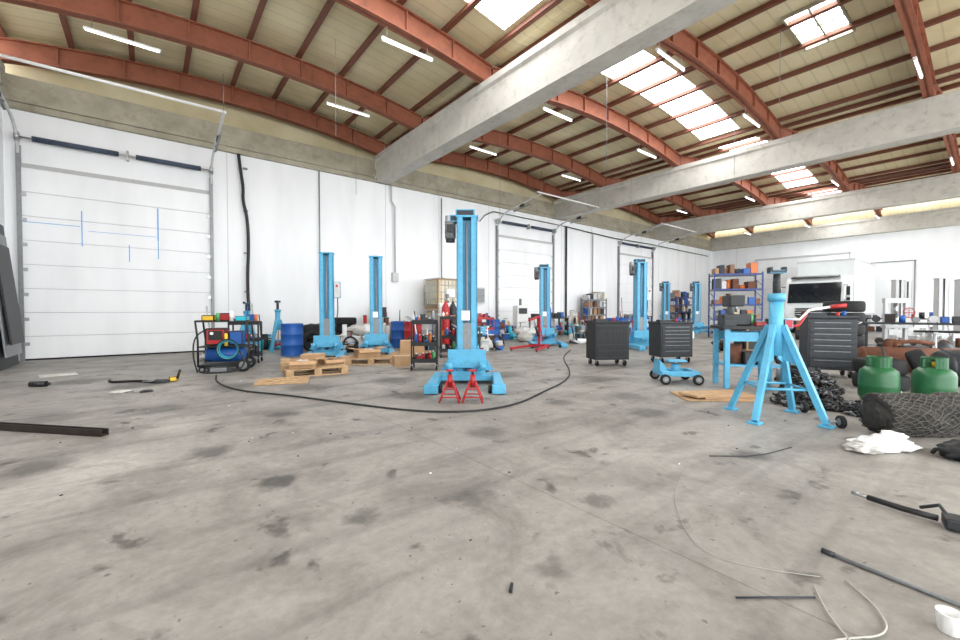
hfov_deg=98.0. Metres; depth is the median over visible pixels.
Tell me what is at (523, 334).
sacks
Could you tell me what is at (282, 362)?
wooden pallet
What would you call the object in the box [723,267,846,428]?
stand
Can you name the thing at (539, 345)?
crane
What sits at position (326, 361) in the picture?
cardboard box
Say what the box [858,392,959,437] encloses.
bundle
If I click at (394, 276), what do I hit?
conduit
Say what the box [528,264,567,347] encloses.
lift
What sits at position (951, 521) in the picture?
gun
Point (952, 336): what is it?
lift
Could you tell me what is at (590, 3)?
arch
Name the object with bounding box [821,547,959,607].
rod
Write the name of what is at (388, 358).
wooden pallet
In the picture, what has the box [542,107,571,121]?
lamp
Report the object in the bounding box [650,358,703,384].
jack
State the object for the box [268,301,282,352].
stand
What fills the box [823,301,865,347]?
tool chest
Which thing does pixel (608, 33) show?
roof beam
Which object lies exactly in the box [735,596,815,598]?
rod
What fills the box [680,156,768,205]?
arch
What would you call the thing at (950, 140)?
arch
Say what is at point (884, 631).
hose
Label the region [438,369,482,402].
stands
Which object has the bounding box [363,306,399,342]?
clutter
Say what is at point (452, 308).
bottle
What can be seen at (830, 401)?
chain
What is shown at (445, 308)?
bottle
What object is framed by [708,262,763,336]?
storage rack
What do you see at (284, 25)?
ceiling
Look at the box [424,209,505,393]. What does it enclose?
lift
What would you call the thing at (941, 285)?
lift
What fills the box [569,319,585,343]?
clutter
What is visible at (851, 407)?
chain
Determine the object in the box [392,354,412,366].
cardboard box
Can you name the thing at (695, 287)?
lift
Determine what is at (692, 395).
flattened cardboard
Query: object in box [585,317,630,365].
tool cart
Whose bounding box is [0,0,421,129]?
roof beam
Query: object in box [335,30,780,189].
wires
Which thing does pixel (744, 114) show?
lamp
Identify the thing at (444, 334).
trolley
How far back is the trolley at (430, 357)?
8.49 m
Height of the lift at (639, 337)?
2.890 m
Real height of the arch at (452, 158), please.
0.960 m
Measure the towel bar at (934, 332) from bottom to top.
0.828 m
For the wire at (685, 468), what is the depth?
2.01 m
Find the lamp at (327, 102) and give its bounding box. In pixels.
[326,101,369,116]
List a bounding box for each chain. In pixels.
[769,384,848,410]
[778,371,845,394]
[838,399,862,416]
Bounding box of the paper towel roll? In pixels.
[935,605,959,637]
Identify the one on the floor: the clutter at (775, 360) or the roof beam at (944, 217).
the clutter at (775, 360)
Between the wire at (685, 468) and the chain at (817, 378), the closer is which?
the wire at (685, 468)
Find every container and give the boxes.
[424,278,456,309]
[426,311,437,339]
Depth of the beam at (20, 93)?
12.81 m
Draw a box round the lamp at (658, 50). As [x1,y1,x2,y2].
[655,48,684,71]
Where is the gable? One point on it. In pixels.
(948, 203)
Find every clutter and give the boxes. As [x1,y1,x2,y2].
[199,351,204,360]
[245,304,280,349]
[339,324,360,352]
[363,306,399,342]
[406,311,435,354]
[478,326,504,350]
[500,318,520,339]
[560,310,586,334]
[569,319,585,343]
[620,298,629,317]
[711,339,745,351]
[772,356,793,368]
[795,311,822,339]
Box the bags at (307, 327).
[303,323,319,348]
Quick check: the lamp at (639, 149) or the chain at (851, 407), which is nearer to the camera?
the chain at (851, 407)
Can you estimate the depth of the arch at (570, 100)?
13.98 m
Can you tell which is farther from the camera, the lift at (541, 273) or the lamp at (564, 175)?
the lamp at (564, 175)
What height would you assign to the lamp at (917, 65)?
0.330 m
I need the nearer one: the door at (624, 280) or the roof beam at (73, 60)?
the roof beam at (73, 60)
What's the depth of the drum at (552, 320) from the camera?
17.69 m
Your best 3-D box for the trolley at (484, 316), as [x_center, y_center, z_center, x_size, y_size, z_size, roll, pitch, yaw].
[0.068,0.294,15.782,0.861,1.129,0.527,0,1,-18]
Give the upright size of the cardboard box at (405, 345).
0.306 m
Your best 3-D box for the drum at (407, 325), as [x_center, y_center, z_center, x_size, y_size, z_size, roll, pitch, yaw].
[-2.134,0.477,13.251,0.581,0.872,0.581,-1,2,-38]
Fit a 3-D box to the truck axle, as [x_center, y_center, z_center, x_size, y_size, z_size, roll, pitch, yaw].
[10.413,0.736,9.419,0.440,0.520,2.200,-1,1,-23]
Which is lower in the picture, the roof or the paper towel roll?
the paper towel roll
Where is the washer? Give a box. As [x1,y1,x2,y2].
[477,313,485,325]
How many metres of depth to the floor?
2.51 m
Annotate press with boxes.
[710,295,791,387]
[881,298,914,344]
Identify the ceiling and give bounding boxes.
[0,0,959,217]
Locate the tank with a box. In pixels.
[857,339,959,372]
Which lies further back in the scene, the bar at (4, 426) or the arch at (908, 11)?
the arch at (908, 11)
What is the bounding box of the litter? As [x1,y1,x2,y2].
[59,364,785,540]
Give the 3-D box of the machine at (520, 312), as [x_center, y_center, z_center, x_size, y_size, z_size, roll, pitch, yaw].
[1.822,-0.082,18.789,0.550,1.750,0.520,0,1,-21]
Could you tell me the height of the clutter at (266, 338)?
1.431 m
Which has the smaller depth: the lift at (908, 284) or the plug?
the plug
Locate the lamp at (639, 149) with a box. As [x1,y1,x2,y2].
[637,142,656,158]
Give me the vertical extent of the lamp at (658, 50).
0.330 m
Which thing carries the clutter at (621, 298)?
on the floor
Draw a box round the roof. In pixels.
[0,0,959,218]
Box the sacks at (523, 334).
[513,327,535,341]
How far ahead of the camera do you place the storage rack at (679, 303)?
28.21 m
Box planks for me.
[254,376,309,385]
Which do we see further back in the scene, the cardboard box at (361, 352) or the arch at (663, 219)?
the arch at (663, 219)
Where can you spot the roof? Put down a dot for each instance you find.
(472, 4)
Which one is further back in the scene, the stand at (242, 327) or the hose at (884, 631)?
the stand at (242, 327)
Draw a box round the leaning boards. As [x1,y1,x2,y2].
[0,224,24,370]
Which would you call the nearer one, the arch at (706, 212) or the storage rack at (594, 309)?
the storage rack at (594, 309)
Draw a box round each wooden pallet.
[280,357,334,369]
[282,363,348,376]
[345,354,396,364]
[390,350,431,356]
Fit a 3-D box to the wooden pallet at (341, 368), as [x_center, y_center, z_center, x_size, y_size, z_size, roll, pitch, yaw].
[-3.196,0.955,8.080,1.100,0.140,0.800,-1,1,-30]
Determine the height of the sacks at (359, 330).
0.797 m
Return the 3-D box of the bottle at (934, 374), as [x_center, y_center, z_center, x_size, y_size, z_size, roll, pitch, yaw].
[5.694,0.777,5.232,0.406,0.619,0.404,0,1,-11]
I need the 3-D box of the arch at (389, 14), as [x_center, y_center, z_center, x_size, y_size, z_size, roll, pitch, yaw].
[-3.569,-6.367,7.626,9.790,0.960,0.220,-1,2,-38]
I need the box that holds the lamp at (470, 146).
[469,145,496,155]
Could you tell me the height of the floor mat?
0.012 m
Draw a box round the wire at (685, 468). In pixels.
[675,468,819,576]
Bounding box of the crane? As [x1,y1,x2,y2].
[510,315,549,351]
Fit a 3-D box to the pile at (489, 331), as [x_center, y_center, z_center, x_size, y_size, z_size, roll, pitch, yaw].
[0.190,0.596,14.432,1.138,0.577,0.815,-1,2,-38]
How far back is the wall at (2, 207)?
9.72 m
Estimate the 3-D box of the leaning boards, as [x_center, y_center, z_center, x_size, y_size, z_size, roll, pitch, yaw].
[-10.068,-0.540,8.854,0.348,3.096,1.500,-1,2,-38]
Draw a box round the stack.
[334,317,356,334]
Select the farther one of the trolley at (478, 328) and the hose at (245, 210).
the hose at (245, 210)
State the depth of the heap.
3.36 m
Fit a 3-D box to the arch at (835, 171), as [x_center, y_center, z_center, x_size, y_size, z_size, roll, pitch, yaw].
[14.041,-6.575,17.243,9.840,0.960,0.220,-1,2,-38]
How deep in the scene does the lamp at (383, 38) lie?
9.18 m
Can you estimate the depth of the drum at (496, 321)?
16.67 m
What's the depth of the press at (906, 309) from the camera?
12.07 m
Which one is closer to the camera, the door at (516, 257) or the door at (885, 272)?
the door at (516, 257)
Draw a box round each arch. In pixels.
[333,0,492,83]
[384,143,561,199]
[421,117,606,187]
[491,67,681,166]
[561,191,659,223]
[584,0,600,7]
[605,178,701,216]
[657,29,782,139]
[659,217,715,237]
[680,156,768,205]
[701,209,754,232]
[767,197,812,225]
[780,127,850,191]
[848,183,882,216]
[893,0,935,98]
[933,83,959,173]
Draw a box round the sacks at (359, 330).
[341,323,369,347]
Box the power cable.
[215,350,569,412]
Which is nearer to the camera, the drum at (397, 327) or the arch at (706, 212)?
the drum at (397, 327)
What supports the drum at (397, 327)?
on the floor
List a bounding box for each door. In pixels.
[0,53,225,360]
[495,170,599,327]
[617,207,696,326]
[755,252,850,321]
[867,260,916,329]
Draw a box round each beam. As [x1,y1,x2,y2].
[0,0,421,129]
[0,37,384,154]
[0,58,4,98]
[0,72,711,250]
[374,0,737,184]
[553,89,959,219]
[653,172,959,239]
[710,206,959,250]
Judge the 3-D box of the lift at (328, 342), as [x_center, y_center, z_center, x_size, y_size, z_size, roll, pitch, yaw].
[-3.916,-0.385,10.566,1.000,2.712,1.497,0,1,-13]
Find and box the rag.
[107,389,152,393]
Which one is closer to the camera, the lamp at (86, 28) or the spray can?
the spray can
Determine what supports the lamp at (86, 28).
hanging from the roof
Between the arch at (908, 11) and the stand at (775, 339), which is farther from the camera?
the arch at (908, 11)
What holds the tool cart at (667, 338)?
on the floor
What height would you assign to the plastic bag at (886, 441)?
0.135 m
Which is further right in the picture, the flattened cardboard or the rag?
the flattened cardboard
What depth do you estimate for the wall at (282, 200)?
14.36 m
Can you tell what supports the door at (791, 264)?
in the wall at (936, 251)
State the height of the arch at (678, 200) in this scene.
0.960 m
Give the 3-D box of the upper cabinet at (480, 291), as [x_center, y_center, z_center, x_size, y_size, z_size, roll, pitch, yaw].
[-0.012,-1.104,18.671,0.500,0.700,0.190,-1,2,-38]
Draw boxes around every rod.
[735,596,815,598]
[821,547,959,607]
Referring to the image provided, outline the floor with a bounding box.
[0,326,959,639]
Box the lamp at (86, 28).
[83,18,160,53]
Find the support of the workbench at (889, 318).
on the floor
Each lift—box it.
[299,252,346,357]
[360,256,394,354]
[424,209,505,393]
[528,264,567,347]
[629,259,651,350]
[659,281,670,319]
[690,281,712,333]
[881,279,923,344]
[905,281,924,339]
[922,278,952,340]
[946,279,959,346]
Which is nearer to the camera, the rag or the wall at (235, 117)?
the rag
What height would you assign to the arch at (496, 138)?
0.960 m
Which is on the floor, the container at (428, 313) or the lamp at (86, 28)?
the container at (428, 313)
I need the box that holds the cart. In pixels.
[192,306,255,373]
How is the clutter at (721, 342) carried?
on the floor
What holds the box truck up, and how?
on the floor
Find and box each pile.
[486,329,499,344]
[852,349,926,391]
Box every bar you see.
[0,422,108,436]
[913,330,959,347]
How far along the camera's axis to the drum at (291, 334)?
11.06 m
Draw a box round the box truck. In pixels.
[780,258,875,332]
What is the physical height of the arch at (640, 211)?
0.960 m
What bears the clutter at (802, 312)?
on the floor
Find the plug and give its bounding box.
[509,582,513,592]
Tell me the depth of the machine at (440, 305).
13.33 m
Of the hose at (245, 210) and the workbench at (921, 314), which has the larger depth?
the workbench at (921, 314)
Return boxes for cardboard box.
[280,356,323,368]
[300,353,325,358]
[317,355,349,364]
[349,346,385,357]
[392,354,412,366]
[400,340,423,352]
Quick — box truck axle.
[877,339,953,348]
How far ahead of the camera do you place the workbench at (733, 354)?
6.55 m
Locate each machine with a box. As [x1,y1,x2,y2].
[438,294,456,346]
[513,299,527,327]
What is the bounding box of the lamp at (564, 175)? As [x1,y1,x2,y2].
[561,174,580,180]
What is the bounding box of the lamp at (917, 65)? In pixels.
[913,47,922,78]
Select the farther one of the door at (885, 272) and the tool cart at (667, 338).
the door at (885, 272)
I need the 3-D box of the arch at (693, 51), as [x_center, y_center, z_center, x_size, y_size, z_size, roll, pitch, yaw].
[6.282,-6.442,11.095,9.840,0.960,0.220,-1,2,-38]
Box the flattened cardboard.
[670,389,764,401]
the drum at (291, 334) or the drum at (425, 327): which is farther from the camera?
the drum at (425, 327)
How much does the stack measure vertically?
0.975 m
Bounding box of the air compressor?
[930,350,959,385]
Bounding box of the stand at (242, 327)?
[240,302,260,350]
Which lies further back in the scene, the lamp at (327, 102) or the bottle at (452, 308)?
the bottle at (452, 308)
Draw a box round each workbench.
[528,312,568,335]
[721,320,764,352]
[863,314,959,348]
[865,312,932,333]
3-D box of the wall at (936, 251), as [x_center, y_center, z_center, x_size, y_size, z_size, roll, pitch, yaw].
[25.297,-2.354,25.588,0.305,6.000,20.750,-1,2,-38]
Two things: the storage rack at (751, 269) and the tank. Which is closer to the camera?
the tank
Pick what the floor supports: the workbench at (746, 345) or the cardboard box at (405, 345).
the workbench at (746, 345)
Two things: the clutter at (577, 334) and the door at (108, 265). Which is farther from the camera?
the clutter at (577, 334)
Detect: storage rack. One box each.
[580,292,606,320]
[670,290,691,321]
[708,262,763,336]
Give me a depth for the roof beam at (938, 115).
13.70 m
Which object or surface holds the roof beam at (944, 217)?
attached to the roof
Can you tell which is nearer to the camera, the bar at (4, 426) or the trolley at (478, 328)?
the bar at (4, 426)
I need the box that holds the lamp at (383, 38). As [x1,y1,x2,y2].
[381,36,432,61]
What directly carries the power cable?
on the floor
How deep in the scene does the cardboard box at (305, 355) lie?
8.96 m
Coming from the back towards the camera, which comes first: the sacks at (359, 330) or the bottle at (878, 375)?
the sacks at (359, 330)
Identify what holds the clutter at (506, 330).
on the floor
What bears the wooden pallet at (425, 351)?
on the floor
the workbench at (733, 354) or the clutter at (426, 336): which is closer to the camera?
the workbench at (733, 354)
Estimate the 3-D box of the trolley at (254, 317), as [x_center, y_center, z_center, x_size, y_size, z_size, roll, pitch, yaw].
[-5.511,0.415,9.702,0.761,1.150,0.527,0,1,-18]
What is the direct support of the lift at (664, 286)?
on the floor
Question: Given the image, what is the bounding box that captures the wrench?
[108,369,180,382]
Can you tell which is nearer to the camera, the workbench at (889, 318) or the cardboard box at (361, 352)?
the cardboard box at (361, 352)
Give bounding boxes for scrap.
[709,447,791,456]
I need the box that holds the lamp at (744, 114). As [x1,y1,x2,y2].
[742,106,759,127]
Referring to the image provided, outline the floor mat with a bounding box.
[38,372,77,377]
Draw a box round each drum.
[280,323,303,355]
[391,321,407,347]
[404,321,421,339]
[422,324,431,334]
[486,319,499,334]
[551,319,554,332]
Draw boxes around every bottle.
[442,298,449,346]
[449,299,456,346]
[857,355,901,398]
[911,356,957,393]
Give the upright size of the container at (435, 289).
1.230 m
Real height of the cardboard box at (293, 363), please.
0.174 m
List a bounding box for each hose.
[237,153,249,310]
[813,580,887,639]
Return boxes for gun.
[851,490,959,531]
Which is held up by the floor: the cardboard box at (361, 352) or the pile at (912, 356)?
the pile at (912, 356)
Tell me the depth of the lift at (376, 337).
11.49 m
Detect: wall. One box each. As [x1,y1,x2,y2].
[0,73,4,234]
[2,108,712,360]
[3,63,709,239]
[712,225,959,329]
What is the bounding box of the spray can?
[28,381,50,386]
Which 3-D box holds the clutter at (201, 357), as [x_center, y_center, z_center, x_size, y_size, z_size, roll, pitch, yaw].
[-6.428,0.634,10.458,0.639,0.680,1.143,1,1,29]
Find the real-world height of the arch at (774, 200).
0.960 m
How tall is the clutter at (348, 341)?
0.797 m
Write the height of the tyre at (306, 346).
0.625 m
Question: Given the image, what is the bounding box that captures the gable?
[710,198,959,249]
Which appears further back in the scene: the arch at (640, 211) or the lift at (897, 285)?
the arch at (640, 211)
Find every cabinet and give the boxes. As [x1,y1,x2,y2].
[477,287,484,302]
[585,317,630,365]
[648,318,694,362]
[798,311,862,377]
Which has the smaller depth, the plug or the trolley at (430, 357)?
the plug
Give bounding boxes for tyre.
[303,330,319,350]
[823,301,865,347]
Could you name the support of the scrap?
on the floor
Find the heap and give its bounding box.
[930,439,959,460]
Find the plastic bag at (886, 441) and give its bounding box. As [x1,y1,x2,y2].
[842,430,922,454]
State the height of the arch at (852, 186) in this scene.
0.960 m
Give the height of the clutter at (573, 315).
1.235 m
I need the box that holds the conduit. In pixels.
[319,171,707,320]
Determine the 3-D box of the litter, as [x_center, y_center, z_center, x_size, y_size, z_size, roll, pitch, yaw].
[-1.670,1.067,5.850,7.344,0.008,8.777,-1,2,-38]
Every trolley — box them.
[228,313,262,362]
[405,311,438,370]
[435,311,456,357]
[451,323,480,348]
[477,313,493,329]
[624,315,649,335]
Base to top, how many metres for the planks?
0.042 m
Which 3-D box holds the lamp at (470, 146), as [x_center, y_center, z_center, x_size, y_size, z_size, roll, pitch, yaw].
[0.116,-6.233,15.017,1.270,0.330,0.065,-1,2,-38]
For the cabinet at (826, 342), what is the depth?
7.48 m
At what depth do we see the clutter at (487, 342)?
12.65 m

